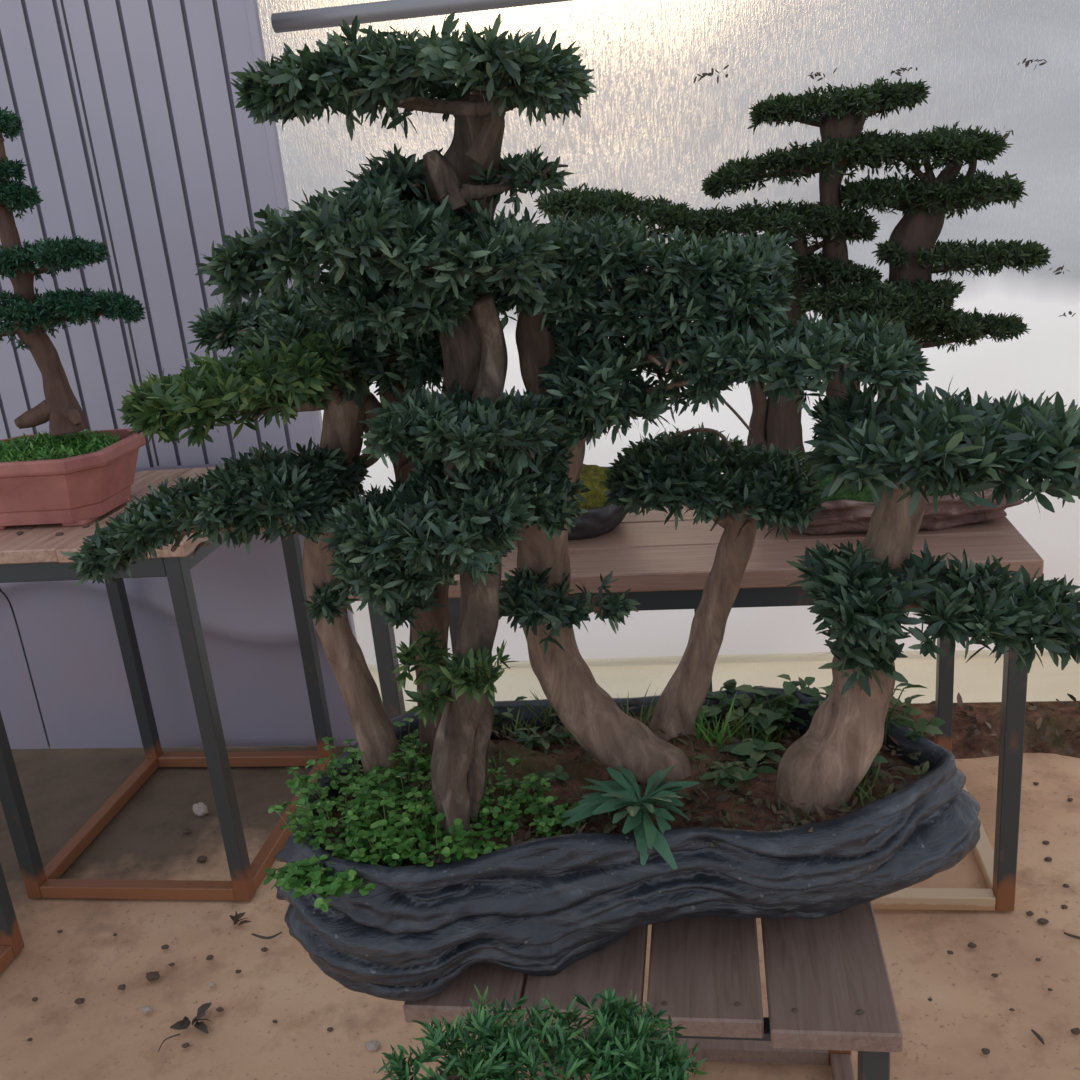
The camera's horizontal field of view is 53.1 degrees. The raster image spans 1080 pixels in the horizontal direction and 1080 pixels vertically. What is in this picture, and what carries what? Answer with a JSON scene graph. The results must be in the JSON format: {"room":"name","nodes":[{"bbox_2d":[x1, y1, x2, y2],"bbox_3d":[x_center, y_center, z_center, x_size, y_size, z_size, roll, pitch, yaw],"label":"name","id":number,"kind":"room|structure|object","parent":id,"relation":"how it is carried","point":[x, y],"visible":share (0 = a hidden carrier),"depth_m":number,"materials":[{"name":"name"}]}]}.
{"room":"bonsai greenhouse","nodes":[
{"label":"bonsai greenhouse","id":0,"kind":"room"},
{"bbox_2d":[0,0,315,746],"bbox_3d":[-2.279,-0.855,2.909,3.288,3.200,0.006,-2,19,9],"label":"wall","id":1,"kind":"structure","parent":0,"point":[181,168],"depth_m":2.69,"materials":[{"name":"grey metal"}]},
{"bbox_2d":[0,592,48,748],"bbox_3d":[-2.658,0.282,3.323,2.270,0.860,0.035,-2,19,9],"label":"trim","id":2,"kind":"structure","parent":1,"relation":"attached to","point":[19,710],"depth_m":3.24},
{"bbox_2d":[60,0,158,465],"bbox_3d":[-1.147,-1.310,2.586,0.006,2.340,0.013,-2,19,9],"label":"trim","id":3,"kind":"structure","parent":1,"relation":"attached to","point":[61,1],"depth_m":2.72,"materials":[{"name":"grey metal"}]},
{"bbox_2d":[0,463,356,748],"bbox_3d":[-1.045,0.215,3.061,0.989,0.860,0.035,-2,19,9],"label":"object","id":4,"kind":"structure","parent":1,"relation":"attached to","point":[68,633],"depth_m":3.12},
{"bbox_2d":[245,0,356,639],"bbox_3d":[-0.646,-0.924,2.648,0.022,3.200,0.024,-2,19,9],"label":"trim","id":5,"kind":"structure","parent":1,"relation":"attached to","point":[253,18],"depth_m":2.63,"materials":[{"name":"grey metal"}]},
{"bbox_2d":[0,652,1079,1079],"bbox_3d":[0.344,0.940,1.877,9.000,0.019,9.000,-2,19,9],"label":"floor","id":6,"kind":"structure","parent":0,"point":[107,1036],"depth_m":2.22,"materials":[{"name":"beige sand"}]},
{"bbox_2d":[0,863,24,973],"bbox_3d":[-1.534,0.677,2.065,0.657,0.700,0.600,-2,19,9],"label":"display table","id":7,"kind":"object","parent":6,"relation":"on","point":[11,941],"visible":1,"depth_m":2.34,"materials":[{"name":"brown wood"}]},
{"bbox_2d":[74,998,84,1004],"bbox_3d":[-0.941,0.942,2.206,0.021,0.012,0.016,-2,19,9],"label":"crumb","id":8,"kind":"object","parent":6,"relation":"on","point":[78,1001],"visible":1,"depth_m":2.20,"materials":[{"name":"brown"}]},
{"bbox_2d":[117,984,125,989],"bbox_3d":[-0.866,0.925,2.235,0.019,0.012,0.013,-2,19,9],"label":"crumb","id":9,"kind":"object","parent":6,"relation":"on","point":[122,986],"visible":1,"depth_m":2.23,"materials":[{"name":"brown"}]},
{"bbox_2d":[142,1005,152,1012],"bbox_3d":[-0.787,0.940,2.165,0.022,0.013,0.017,-9,19,-10],"label":"pebble","id":10,"kind":"object","parent":6,"relation":"on","point":[147,1008],"visible":1,"depth_m":2.16,"materials":[{"name":"beige stone"}]},
{"bbox_2d":[146,971,159,980],"bbox_3d":[-0.809,0.911,2.258,0.029,0.017,0.022,-9,19,-9],"label":"crumb","id":11,"kind":"object","parent":6,"relation":"on","point":[150,976],"visible":1,"depth_m":2.25,"materials":[{"name":"brown"}]},
{"bbox_2d":[0,466,335,900],"bbox_3d":[-0.932,0.329,2.668,0.596,0.872,0.648,-2,19,9],"label":"display table","id":12,"kind":"object","parent":6,"relation":"on","point":[35,555],"visible":0.61,"depth_m":2.51,"materials":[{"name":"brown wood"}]},
{"bbox_2d":[0,428,145,529],"bbox_3d":[-1.120,-0.150,2.465,0.400,0.194,0.300,-2,19,9],"label":"terracotta pot","id":13,"kind":"object","parent":12,"relation":"on","point":[75,479],"visible":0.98,"depth_m":2.37,"materials":[{"name":"red ceramic"}]},
{"bbox_2d":[0,106,145,435],"bbox_3d":[-1.112,-0.568,2.322,0.523,0.688,0.199,-3,18,7],"label":"bonsai","id":14,"kind":"object","parent":13,"relation":"in","point":[29,315],"visible":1,"depth_m":2.29,"materials":[{"name":"green plant"}]},
{"bbox_2d":[158,1002,211,1051],"bbox_3d":[-0.676,0.938,2.091,0.065,0.033,0.142,7,22,33],"label":"dead leaf","id":15,"kind":"object","parent":6,"relation":"on","point":[183,1024],"visible":1,"depth_m":2.10,"materials":[{"name":"brown"}]},
{"bbox_2d":[181,1042,189,1047],"bbox_3d":[-0.677,0.965,2.062,0.016,0.009,0.012,-2,19,9],"label":"crumb","id":16,"kind":"object","parent":6,"relation":"on","point":[185,1045],"visible":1,"depth_m":2.06,"materials":[{"name":"brown"}]},
{"bbox_2d":[182,828,191,833],"bbox_3d":[-0.908,0.748,2.776,0.026,0.014,0.021,-2,19,9],"label":"crumb","id":17,"kind":"object","parent":6,"relation":"on","point":[185,830],"visible":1,"depth_m":2.77,"materials":[{"name":"brown"}]},
{"bbox_2d":[193,802,208,816],"bbox_3d":[-0.898,0.715,2.856,0.040,0.041,0.032,-2,19,9],"label":"pebble","id":18,"kind":"object","parent":6,"relation":"on","point":[200,809],"visible":1,"depth_m":2.85,"materials":[{"name":"beige stone"}]},
{"bbox_2d":[196,856,206,862],"bbox_3d":[-0.829,0.784,2.651,0.025,0.015,0.020,1,19,19],"label":"crumb","id":19,"kind":"object","parent":6,"relation":"on","point":[200,859],"visible":1,"depth_m":2.65,"materials":[{"name":"brown"}]},
{"bbox_2d":[206,955,213,960],"bbox_3d":[-0.702,0.889,2.299,0.018,0.010,0.013,-2,19,9],"label":"crumb","id":20,"kind":"object","parent":6,"relation":"on","point":[209,957],"visible":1,"depth_m":2.29,"materials":[{"name":"brown"}]},
{"bbox_2d":[208,981,215,987],"bbox_3d":[-0.675,0.913,2.218,0.018,0.010,0.013,-2,19,9],"label":"pebble","id":21,"kind":"object","parent":6,"relation":"on","point":[210,984],"visible":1,"depth_m":2.21,"materials":[{"name":"beige stone"}]},
{"bbox_2d":[216,1007,223,1011],"bbox_3d":[-0.636,0.933,2.146,0.013,0.008,0.014,-18,22,-33],"label":"crumb","id":22,"kind":"object","parent":6,"relation":"on","point":[219,1009],"visible":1,"depth_m":2.14,"materials":[{"name":"brown"}]},
{"bbox_2d":[229,912,251,924],"bbox_3d":[-0.666,0.842,2.401,0.036,0.017,0.063,-16,21,-29],"label":"dead leaf","id":23,"kind":"object","parent":6,"relation":"on","point":[236,917],"visible":1,"depth_m":2.40,"materials":[{"name":"brown"}]},
{"bbox_2d":[251,931,281,938],"bbox_3d":[-0.596,0.860,2.347,0.068,0.006,0.020,-5,18,3],"label":"twig","id":24,"kind":"object","parent":6,"relation":"on","point":[253,934],"visible":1,"depth_m":2.34,"materials":[{"name":"wood"}]},
{"bbox_2d":[365,1040,379,1051],"bbox_3d":[-0.312,0.944,2.017,0.024,0.017,0.027,-16,21,-28],"label":"pebble","id":25,"kind":"object","parent":6,"relation":"on","point":[372,1045],"visible":1,"depth_m":2.01,"materials":[{"name":"beige stone"}]},
{"bbox_2d":[403,901,902,1079],"bbox_3d":[0.184,0.768,1.695,0.655,0.450,0.474,-2,19,9],"label":"bench","id":26,"kind":"object","parent":6,"relation":"on","point":[830,968],"visible":0.33,"depth_m":1.48,"materials":[{"name":"brown wood"}]},
{"bbox_2d":[274,687,980,1001],"bbox_3d":[0.123,0.426,1.643,1.026,0.234,0.498,-6,18,-1],"label":"planter","id":27,"kind":"object","parent":26,"relation":"on","point":[544,905],"visible":0.69,"depth_m":1.43,"materials":[{"name":"stone"}]},
{"bbox_2d":[61,280,443,790],"bbox_3d":[-0.335,0.035,1.544,0.572,0.798,0.434,2,20,21],"label":"bonsai","id":28,"kind":"object","parent":27,"relation":"in","point":[283,352],"visible":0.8,"depth_m":1.38,"materials":[{"name":"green plant"}]},
{"bbox_2d":[262,858,315,890],"bbox_3d":[-0.322,0.436,1.429,0.089,0.020,0.066,-18,22,-34],"label":"clump","id":29,"kind":"object","parent":27,"relation":"in","point":[281,878],"visible":0.52,"depth_m":1.42,"materials":[{"name":"green plant"}]},
{"bbox_2d":[268,773,387,851],"bbox_3d":[-0.286,0.382,1.485,0.161,0.077,0.127,-2,19,9],"label":"clump","id":30,"kind":"object","parent":27,"relation":"on","point":[314,823],"visible":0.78,"depth_m":1.48,"materials":[{"name":"green plant"}]},
{"bbox_2d":[284,843,375,911],"bbox_3d":[-0.268,0.434,1.399,0.117,0.039,0.110,-17,21,-31],"label":"clump","id":31,"kind":"object","parent":27,"relation":"in","point":[315,875],"visible":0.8,"depth_m":1.38,"materials":[{"name":"green plant"}]},
{"bbox_2d":[285,737,415,817],"bbox_3d":[-0.277,0.355,1.612,0.198,0.083,0.159,-2,19,9],"label":"clump","id":32,"kind":"object","parent":27,"relation":"in","point":[298,781],"visible":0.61,"depth_m":1.60,"materials":[{"name":"green plant"}]},
{"bbox_2d":[339,799,434,865],"bbox_3d":[-0.208,0.396,1.440,0.104,0.069,0.115,6,22,31],"label":"clump","id":33,"kind":"object","parent":27,"relation":"on","point":[376,851],"visible":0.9,"depth_m":1.44,"materials":[{"name":"green plant"}]},
{"bbox_2d":[343,718,431,781],"bbox_3d":[-0.229,0.324,1.669,0.157,0.077,0.131,-2,19,9],"label":"clump","id":34,"kind":"object","parent":27,"relation":"in","point":[414,743],"visible":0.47,"depth_m":1.65,"materials":[{"name":"green plant"}]},
{"bbox_2d":[346,752,438,829],"bbox_3d":[-0.190,0.362,1.509,0.154,0.079,0.144,-10,19,-14],"label":"clump","id":35,"kind":"object","parent":27,"relation":"on","point":[388,799],"visible":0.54,"depth_m":1.51,"materials":[{"name":"green plant"}]},
{"bbox_2d":[195,9,596,846],"bbox_3d":[-0.116,-0.058,1.315,0.448,1.054,0.371,3,20,24],"label":"bonsai","id":36,"kind":"object","parent":27,"relation":"in","point":[409,244],"visible":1,"depth_m":1.18,"materials":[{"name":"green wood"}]},
{"bbox_2d":[381,799,476,866],"bbox_3d":[-0.154,0.394,1.436,0.108,0.060,0.120,-13,20,-23],"label":"clump","id":37,"kind":"object","parent":27,"relation":"on","point":[456,828],"visible":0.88,"depth_m":1.42,"materials":[{"name":"green plant"}]},
{"bbox_2d":[359,334,574,756],"bbox_3d":[-0.106,0.062,1.520,0.251,0.724,0.424,-17,21,-31],"label":"bonsai","id":38,"kind":"object","parent":27,"relation":"on","point":[435,610],"visible":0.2,"depth_m":1.50,"materials":[{"name":"green plant"}]},
{"bbox_2d":[438,817,518,861],"bbox_3d":[-0.084,0.402,1.460,0.109,0.048,0.094,-2,19,9],"label":"clump","id":39,"kind":"object","parent":27,"relation":"in","point":[488,846],"visible":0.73,"depth_m":1.45,"materials":[{"name":"green plant"}]},
{"bbox_2d":[488,747,523,776],"bbox_3d":[-0.047,0.332,1.619,0.070,0.034,0.054,-11,19,-17],"label":"grass tuft","id":40,"kind":"object","parent":27,"relation":"on","point":[513,747],"visible":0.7,"depth_m":1.63,"materials":[{"name":"green plant"}]},
{"bbox_2d":[493,696,526,725],"bbox_3d":[-0.070,0.291,1.807,0.075,0.043,0.085,5,21,30],"label":"weed","id":41,"kind":"object","parent":27,"relation":"in","point":[495,721],"visible":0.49,"depth_m":1.79,"materials":[{"name":"green plant"}]},
{"bbox_2d":[470,758,551,827],"bbox_3d":[-0.065,0.363,1.530,0.148,0.067,0.121,-21,24,-40],"label":"clump","id":42,"kind":"object","parent":27,"relation":"in","point":[523,796],"visible":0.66,"depth_m":1.52,"materials":[{"name":"green plant"}]},
{"bbox_2d":[502,698,541,739],"bbox_3d":[-0.035,0.296,1.772,0.076,0.054,0.089,-12,19,-18],"label":"grass tuft","id":43,"kind":"object","parent":27,"relation":"in","point":[517,720],"visible":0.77,"depth_m":1.77,"materials":[{"name":"green plant"}]},
{"bbox_2d":[511,724,569,753],"bbox_3d":[-0.003,0.315,1.723,0.083,0.037,0.067,9,23,38],"label":"weed","id":44,"kind":"object","parent":27,"relation":"in","point":[529,740],"visible":0.98,"depth_m":1.72,"materials":[{"name":"green plant"}]},
{"bbox_2d":[519,687,566,730],"bbox_3d":[0.016,0.276,1.789,0.066,0.062,0.118,-20,23,-37],"label":"grass tuft","id":45,"kind":"object","parent":27,"relation":"on","point":[548,718],"visible":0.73,"depth_m":1.79,"materials":[{"name":"green plant"}]},
{"bbox_2d":[502,796,584,837],"bbox_3d":[0.013,0.377,1.490,0.120,0.055,0.097,7,22,34],"label":"clump","id":46,"kind":"object","parent":27,"relation":"in","point":[545,808],"visible":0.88,"depth_m":1.49,"materials":[{"name":"green plant"}]},
{"bbox_2d":[526,764,568,790],"bbox_3d":[0.011,0.350,1.585,0.062,0.026,0.052,-12,19,-18],"label":"weed","id":47,"kind":"object","parent":27,"relation":"on","point":[558,768],"visible":0.7,"depth_m":1.58,"materials":[{"name":"green plant"}]},
{"bbox_2d":[557,723,578,748],"bbox_3d":[0.062,0.303,1.716,0.086,0.047,0.066,-2,19,9],"label":"grass tuft","id":48,"kind":"object","parent":27,"relation":"on","point":[562,741],"visible":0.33,"depth_m":1.72,"materials":[{"name":"green plant"}]},
{"bbox_2d":[536,806,613,836],"bbox_3d":[0.046,0.385,1.478,0.108,0.026,0.065,-8,18,-7],"label":"grass tuft","id":49,"kind":"object","parent":27,"relation":"on","point":[579,822],"visible":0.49,"depth_m":1.47,"materials":[{"name":"green plant"}]},
{"bbox_2d":[318,699,929,882],"bbox_3d":[0.119,0.338,1.602,0.903,0.059,0.454,-6,18,-1],"label":"soil","id":50,"kind":"object","parent":27,"relation":"on","point":[706,820],"visible":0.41,"depth_m":1.51,"materials":[{"name":"brown soil"}]},
{"bbox_2d":[562,766,698,869],"bbox_3d":[0.134,0.351,1.464,0.194,0.083,0.185,11,25,41],"label":"leafy plant","id":51,"kind":"object","parent":27,"relation":"on","point":[625,788],"visible":1,"depth_m":1.44,"materials":[{"name":"green plant"}]},
{"bbox_2d":[617,683,660,728],"bbox_3d":[0.157,0.274,1.697,0.094,0.074,0.122,-15,21,-27],"label":"grass tuft","id":52,"kind":"object","parent":27,"relation":"on","point":[648,714],"visible":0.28,"depth_m":1.70,"materials":[{"name":"green plant"}]},
{"bbox_2d":[679,743,727,775],"bbox_3d":[0.242,0.321,1.591,0.078,0.028,0.078,-2,19,9],"label":"grass tuft","id":53,"kind":"object","parent":27,"relation":"on","point":[693,750],"visible":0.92,"depth_m":1.59,"materials":[{"name":"green plant"}]},
{"bbox_2d":[488,208,934,784],"bbox_3d":[0.209,0.001,1.443,0.580,0.876,0.398,-2,19,9],"label":"bonsai","id":54,"kind":"object","parent":27,"relation":"in","point":[736,298],"visible":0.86,"depth_m":1.30,"materials":[{"name":"green plant"}]},
{"bbox_2d":[600,402,825,740],"bbox_3d":[0.259,0.095,1.565,0.308,0.573,0.288,-2,19,9],"label":"bonsai","id":55,"kind":"object","parent":27,"relation":"in","point":[756,488],"visible":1,"depth_m":1.49,"materials":[{"name":"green plant"}]},
{"bbox_2d":[681,691,751,749],"bbox_3d":[0.269,0.276,1.648,0.115,0.083,0.109,4,20,25],"label":"grass tuft","id":56,"kind":"object","parent":27,"relation":"on","point":[701,726],"visible":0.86,"depth_m":1.65,"materials":[{"name":"green plant"}]},
{"bbox_2d":[695,682,737,723],"bbox_3d":[0.268,0.267,1.753,0.138,0.044,0.086,-15,20,-26],"label":"weed","id":57,"kind":"object","parent":27,"relation":"on","point":[709,711],"visible":0.43,"depth_m":1.73,"materials":[{"name":"green plant"}]},
{"bbox_2d":[709,679,763,728],"bbox_3d":[0.319,0.268,1.763,0.120,0.061,0.111,-13,20,-21],"label":"weed","id":58,"kind":"object","parent":27,"relation":"in","point":[744,700],"visible":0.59,"depth_m":1.75,"materials":[{"name":"green plant"}]},
{"bbox_2d":[720,703,757,739],"bbox_3d":[0.311,0.285,1.690,0.067,0.054,0.071,10,24,39],"label":"grass tuft","id":59,"kind":"object","parent":27,"relation":"on","point":[737,733],"visible":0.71,"depth_m":1.69,"materials":[{"name":"green plant"}]},
{"bbox_2d":[700,758,778,790],"bbox_3d":[0.283,0.332,1.554,0.107,0.032,0.064,-15,21,-27],"label":"weed","id":60,"kind":"object","parent":27,"relation":"on","point":[741,774],"visible":1,"depth_m":1.54,"materials":[{"name":"green plant"}]},
{"bbox_2d":[718,738,785,767],"bbox_3d":[0.312,0.321,1.602,0.098,0.042,0.088,-20,23,-37],"label":"weed","id":61,"kind":"object","parent":27,"relation":"on","point":[751,748],"visible":0.82,"depth_m":1.60,"materials":[{"name":"green plant"}]},
{"bbox_2d":[741,714,787,750],"bbox_3d":[0.347,0.301,1.672,0.084,0.053,0.089,-2,19,9],"label":"grass tuft","id":62,"kind":"object","parent":27,"relation":"in","point":[765,736],"visible":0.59,"depth_m":1.69,"materials":[{"name":"green plant"}]},
{"bbox_2d":[735,681,816,737],"bbox_3d":[0.376,0.273,1.699,0.104,0.067,0.128,-10,19,-15],"label":"weed","id":63,"kind":"object","parent":27,"relation":"in","point":[767,714],"visible":1,"depth_m":1.71,"materials":[{"name":"green plant"}]},
{"bbox_2d":[778,797,816,824],"bbox_3d":[0.350,0.367,1.464,0.053,0.024,0.084,-10,19,-14],"label":"grass tuft","id":64,"kind":"object","parent":27,"relation":"on","point":[779,805],"visible":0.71,"depth_m":1.46,"materials":[{"name":"green plant"}]},
{"bbox_2d":[776,674,832,697],"bbox_3d":[0.436,0.253,1.763,0.105,0.056,0.096,10,24,38],"label":"weed","id":65,"kind":"object","parent":27,"relation":"in","point":[813,691],"visible":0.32,"depth_m":1.76,"materials":[{"name":"green plant"}]},
{"bbox_2d":[806,685,832,716],"bbox_3d":[0.474,0.261,1.682,0.113,0.060,0.072,-9,19,-12],"label":"weed","id":66,"kind":"object","parent":27,"relation":"in","point":[820,700],"visible":0.11,"depth_m":1.69,"materials":[{"name":"green plant"}]},
{"bbox_2d":[837,759,885,812],"bbox_3d":[0.433,0.337,1.482,0.082,0.050,0.098,-2,19,9],"label":"grass tuft","id":67,"kind":"object","parent":27,"relation":"on","point":[860,787],"visible":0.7,"depth_m":1.49,"materials":[{"name":"green plant"}]},
{"bbox_2d":[867,755,887,774],"bbox_3d":[0.442,0.325,1.545,0.102,0.042,0.071,9,23,37],"label":"weed","id":68,"kind":"object","parent":27,"relation":"on","point":[877,758],"visible":0.05,"depth_m":1.53,"materials":[{"name":"green plant"}]},
{"bbox_2d":[884,683,926,744],"bbox_3d":[0.519,0.251,1.618,0.120,0.101,0.075,5,21,29],"label":"weed","id":69,"kind":"object","parent":27,"relation":"in","point":[894,701],"visible":0.36,"depth_m":1.60,"materials":[{"name":"green plant"}]},
{"bbox_2d":[888,697,944,740],"bbox_3d":[0.553,0.276,1.615,0.071,0.055,0.103,-17,22,-31],"label":"weed","id":70,"kind":"object","parent":27,"relation":"in","point":[920,727],"visible":0.78,"depth_m":1.60,"materials":[{"name":"green plant"}]},
{"bbox_2d":[775,377,1079,813],"bbox_3d":[0.492,0.123,1.339,0.406,0.640,0.338,-2,19,9],"label":"bonsai","id":71,"kind":"object","parent":27,"relation":"in","point":[913,447],"visible":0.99,"depth_m":1.27,"materials":[{"name":"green plant"}]},
{"bbox_2d":[856,1009,863,1014],"bbox_3d":[0.412,0.608,1.391,0.010,0.005,0.008,-2,19,9],"label":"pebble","id":72,"kind":"object","parent":26,"relation":"on","point":[859,1011],"visible":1,"depth_m":1.39,"materials":[{"name":"brown"}]},
{"bbox_2d":[344,505,1043,910],"bbox_3d":[0.336,0.321,2.487,1.330,0.772,0.656,-2,19,9],"label":"display table","id":73,"kind":"object","parent":6,"relation":"on","point":[664,567],"visible":0.18,"depth_m":2.14,"materials":[{"name":"brown wood"}]},
{"bbox_2d":[568,463,628,539],"bbox_3d":[0.050,-0.097,2.365,0.347,0.143,0.267,-1,19,13],"label":"tray","id":74,"kind":"object","parent":73,"relation":"on","point":[598,520],"visible":0.23,"depth_m":2.27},
{"bbox_2d":[532,182,707,238],"bbox_3d":[0.163,-0.419,2.235,0.397,0.621,0.214,-4,18,3],"label":"bonsai","id":75,"kind":"object","parent":74,"relation":"on","point":[666,216],"visible":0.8,"depth_m":2.10,"materials":[{"name":"green plant"}]},
{"bbox_2d":[789,455,1023,534],"bbox_3d":[0.712,-0.119,2.256,0.584,0.134,0.358,-2,19,9],"label":"pot","id":76,"kind":"object","parent":73,"relation":"on","point":[845,512],"visible":0.15,"depth_m":2.14,"materials":[{"name":"brown ceramic"}]},
{"bbox_2d":[689,197,880,461],"bbox_3d":[0.495,-0.402,2.215,0.385,0.588,0.271,-2,19,9],"label":"bonsai","id":77,"kind":"object","parent":76,"relation":"in","point":[781,426],"visible":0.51,"depth_m":2.10,"materials":[{"name":"green plant"}]},
{"bbox_2d":[701,76,966,402],"bbox_3d":[0.573,-0.482,2.130,0.499,0.792,0.240,0,19,16],"label":"bonsai","id":78,"kind":"object","parent":76,"relation":"on","point":[843,145],"visible":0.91,"depth_m":2.04,"materials":[{"name":"green plant"}]},
{"bbox_2d":[826,120,1051,401],"bbox_3d":[0.765,-0.440,2.107,0.448,0.702,0.251,-5,18,2],"label":"bonsai","id":79,"kind":"object","parent":76,"relation":"on","point":[911,251],"visible":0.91,"depth_m":2.04,"materials":[{"name":"green plant"}]},
{"bbox_2d":[968,942,976,947],"bbox_3d":[0.851,0.798,2.126,0.017,0.010,0.013,-2,19,9],"label":"pebble","id":80,"kind":"object","parent":6,"relation":"on","point":[971,944],"visible":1,"depth_m":2.12,"materials":[{"name":"brown"}]},
{"bbox_2d":[981,1048,989,1054],"bbox_3d":[0.775,0.888,1.876,0.014,0.008,0.011,-2,19,9],"label":"pebble","id":81,"kind":"object","parent":6,"relation":"on","point":[986,1051],"visible":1,"depth_m":1.87,"materials":[{"name":"brown"}]},
{"bbox_2d":[1026,911,1033,915],"bbox_3d":[0.997,0.760,2.199,0.016,0.009,0.012,-2,19,9],"label":"pebble","id":82,"kind":"object","parent":6,"relation":"on","point":[1029,913],"visible":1,"depth_m":2.20,"materials":[{"name":"brown"}]},
{"bbox_2d":[1031,1029,1044,1044],"bbox_3d":[0.874,0.871,1.893,0.006,0.006,0.034,-9,19,-10],"label":"twig","id":83,"kind":"object","parent":6,"relation":"on","point":[1035,1033],"visible":1,"depth_m":1.89,"materials":[{"name":"wood"}]},
{"bbox_2d":[1037,918,1048,924],"bbox_3d":[1.011,0.767,2.173,0.023,0.012,0.017,-2,19,9],"label":"pebble","id":84,"kind":"object","parent":6,"relation":"on","point":[1043,921],"visible":1,"depth_m":2.17,"materials":[{"name":"brown"}]},
{"bbox_2d":[1064,932,1079,938],"bbox_3d":[1.053,0.779,2.119,0.047,0.006,0.007,7,22,33],"label":"twig","id":85,"kind":"object","parent":6,"relation":"on","point":[1065,933],"visible":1,"depth_m":2.12,"materials":[{"name":"wood"}]},
{"bbox_2d":[1071,1028,1079,1034],"bbox_3d":[0.943,0.864,1.900,0.018,0.010,0.013,-2,19,9],"label":"pebble","id":86,"kind":"object","parent":6,"relation":"on","point":[1076,1031],"visible":1,"depth_m":1.90,"materials":[{"name":"brown"}]},
{"bbox_3d":[0.061,1.085,1.222,0.300,0.171,0.260,-2,19,9],"label":"pot","id":87,"kind":"object","parent":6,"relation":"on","visible":0},
{"bbox_2d":[376,984,707,1079],"bbox_3d":[0.021,0.752,1.101,0.342,0.617,0.273,0,19,15],"label":"bonsai","id":88,"kind":"object","parent":87,"relation":"on","point":[619,1048],"visible":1,"depth_m":1.05,"materials":[{"name":"green plant"}]},
{"bbox_2d":[257,0,1079,664],"bbox_3d":[1.892,-1.162,2.376,5.735,3.035,0.057,-2,19,9],"label":"wall","id":89,"kind":"structure","parent":0,"point":[647,128],"depth_m":2.64,"materials":[{"name":"white paint"}]},
{"bbox_2d":[271,0,572,32],"bbox_3d":[2.021,-1.357,2.223,5.415,0.088,0.043,-2,19,9],"label":"trim","id":90,"kind":"structure","parent":89,"relation":"attached to","point":[389,10],"depth_m":2.59,"materials":[{"name":"grey metal"}]},
{"bbox_2d":[694,65,728,83],"bbox_3d":[0.412,-1.116,2.596,0.086,0.040,0.009,-2,19,9],"label":"scrap","id":91,"kind":"object","parent":89,"relation":"attached to","point":[725,67],"visible":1,"depth_m":2.59,"materials":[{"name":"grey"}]},
{"bbox_2d":[367,649,1079,710],"bbox_3d":[2.031,0.362,2.844,5.735,0.205,0.014,-2,19,9],"label":"trim","id":92,"kind":"structure","parent":89,"relation":"attached to","point":[980,679],"depth_m":3.04,"materials":[{"name":"beige paint"}]},
{"bbox_2d":[808,68,836,80],"bbox_3d":[0.667,-1.100,2.555,0.071,0.026,0.006,-2,19,9],"label":"scrap","id":93,"kind":"object","parent":89,"relation":"attached to","point":[818,73],"visible":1,"depth_m":2.56,"materials":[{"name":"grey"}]},
{"bbox_2d":[891,67,917,75],"bbox_3d":[0.852,-1.102,2.529,0.062,0.029,0.004,-2,19,9],"label":"scrap","id":94,"kind":"object","parent":89,"relation":"attached to","point":[900,69],"visible":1,"depth_m":2.53,"materials":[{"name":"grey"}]},
{"bbox_2d":[996,126,1013,137],"bbox_3d":[1.095,-0.961,2.545,0.043,0.033,0.004,-3,18,6],"label":"scrap","id":95,"kind":"object","parent":89,"relation":"attached to","point":[1007,134],"visible":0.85,"depth_m":2.55,"materials":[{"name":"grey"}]},
{"bbox_2d":[1017,58,1047,69],"bbox_3d":[1.135,-1.096,2.488,0.067,0.029,0.004,-4,18,5],"label":"scrap","id":96,"kind":"object","parent":89,"relation":"attached to","point":[1024,60],"visible":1,"depth_m":2.49,"materials":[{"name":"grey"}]},
{"bbox_2d":[1050,265,1069,274],"bbox_3d":[1.275,-0.662,2.648,0.052,0.023,0.005,-2,19,9],"label":"scrap","id":97,"kind":"object","parent":89,"relation":"attached to","point":[1059,268],"visible":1,"depth_m":2.65,"materials":[{"name":"brown"}]},
{"bbox_2d":[406,701,1079,758],"bbox_3d":[1.782,0.469,2.766,4.600,0.080,0.272,-2,19,9],"label":"soil","id":98,"kind":"structure","parent":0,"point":[1059,744],"depth_m":2.83,"materials":[{"name":"soil"}]},
{"bbox_2d":[892,693,1079,755],"bbox_3d":[1.645,0.461,2.786,4.103,0.094,0.291,-2,19,9],"label":"leaf litter","id":99,"kind":"object","parent":98,"relation":"on","point":[970,730],"visible":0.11,"depth_m":2.83,"materials":[{"name":"brown plant"}]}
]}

